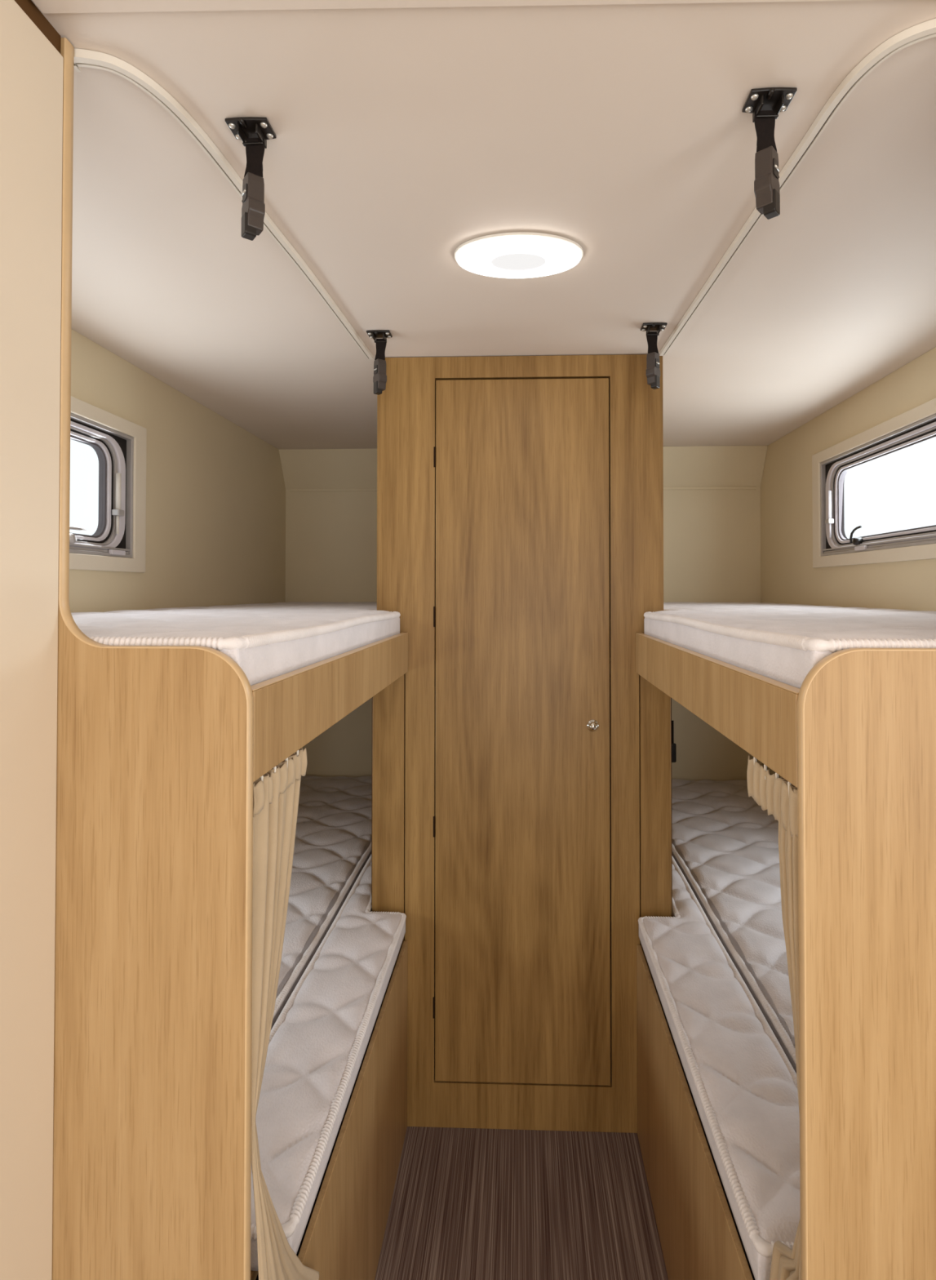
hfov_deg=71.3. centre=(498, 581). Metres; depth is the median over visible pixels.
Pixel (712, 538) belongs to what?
wall
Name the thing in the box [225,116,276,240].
strap
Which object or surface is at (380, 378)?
strap
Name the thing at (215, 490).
wall
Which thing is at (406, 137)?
ceiling
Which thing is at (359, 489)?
trim
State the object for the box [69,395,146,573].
window
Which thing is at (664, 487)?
trim
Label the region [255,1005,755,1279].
floor
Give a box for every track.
[73,48,373,359]
[659,17,935,355]
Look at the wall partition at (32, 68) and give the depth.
0.65 m
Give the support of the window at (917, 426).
in the wall at (788, 575)
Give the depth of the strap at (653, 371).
1.48 m
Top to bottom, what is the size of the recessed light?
0.017 m
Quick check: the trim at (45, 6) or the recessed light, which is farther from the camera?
the recessed light
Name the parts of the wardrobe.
door, knob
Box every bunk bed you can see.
[52,37,408,1279]
[635,632,935,1279]
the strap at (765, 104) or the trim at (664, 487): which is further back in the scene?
the trim at (664, 487)
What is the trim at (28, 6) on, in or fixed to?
attached to the wall partition at (32, 68)
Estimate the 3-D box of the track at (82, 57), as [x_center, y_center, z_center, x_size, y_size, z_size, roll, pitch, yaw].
[-0.370,-0.578,1.187,0.078,0.010,0.960,0,-1,9]
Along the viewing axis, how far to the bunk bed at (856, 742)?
0.67 m
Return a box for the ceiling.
[31,0,935,448]
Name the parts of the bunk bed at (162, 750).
panel, mattress strip, guard rail, panel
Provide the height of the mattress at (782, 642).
0.110 m
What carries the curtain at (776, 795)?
hanging from the bunk bed at (856, 742)
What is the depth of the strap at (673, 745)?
2.76 m
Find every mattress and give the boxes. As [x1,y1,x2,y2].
[71,601,400,685]
[271,775,372,1030]
[644,602,935,688]
[671,778,796,1073]
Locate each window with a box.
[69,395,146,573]
[812,398,935,568]
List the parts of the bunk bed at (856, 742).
panel, guard rail, mattress strip, panel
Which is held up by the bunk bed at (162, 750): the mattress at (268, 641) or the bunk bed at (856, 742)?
the mattress at (268, 641)
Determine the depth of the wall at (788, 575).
2.17 m
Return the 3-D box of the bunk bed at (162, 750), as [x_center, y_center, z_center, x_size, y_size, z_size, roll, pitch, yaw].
[-0.596,0.402,1.759,0.742,1.951,2.127,0,-1,2]
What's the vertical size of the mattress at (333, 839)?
0.066 m
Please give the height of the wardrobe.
1.951 m
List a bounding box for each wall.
[68,328,285,776]
[278,445,768,781]
[760,346,935,777]
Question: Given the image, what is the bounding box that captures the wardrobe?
[371,354,672,1133]
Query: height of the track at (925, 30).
0.010 m
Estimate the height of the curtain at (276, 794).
0.780 m
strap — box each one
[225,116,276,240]
[366,329,392,395]
[640,322,667,389]
[671,720,676,762]
[742,87,797,219]
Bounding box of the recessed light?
[454,231,583,278]
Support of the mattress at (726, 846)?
on the bunk bed at (856, 742)
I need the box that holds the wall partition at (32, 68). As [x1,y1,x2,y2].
[0,0,63,1279]
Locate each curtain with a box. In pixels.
[251,747,319,1279]
[746,755,800,1279]
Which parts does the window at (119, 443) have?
lever, sash, rail, frame, stay knob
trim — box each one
[14,0,60,53]
[31,0,858,13]
[289,488,377,491]
[663,486,755,489]

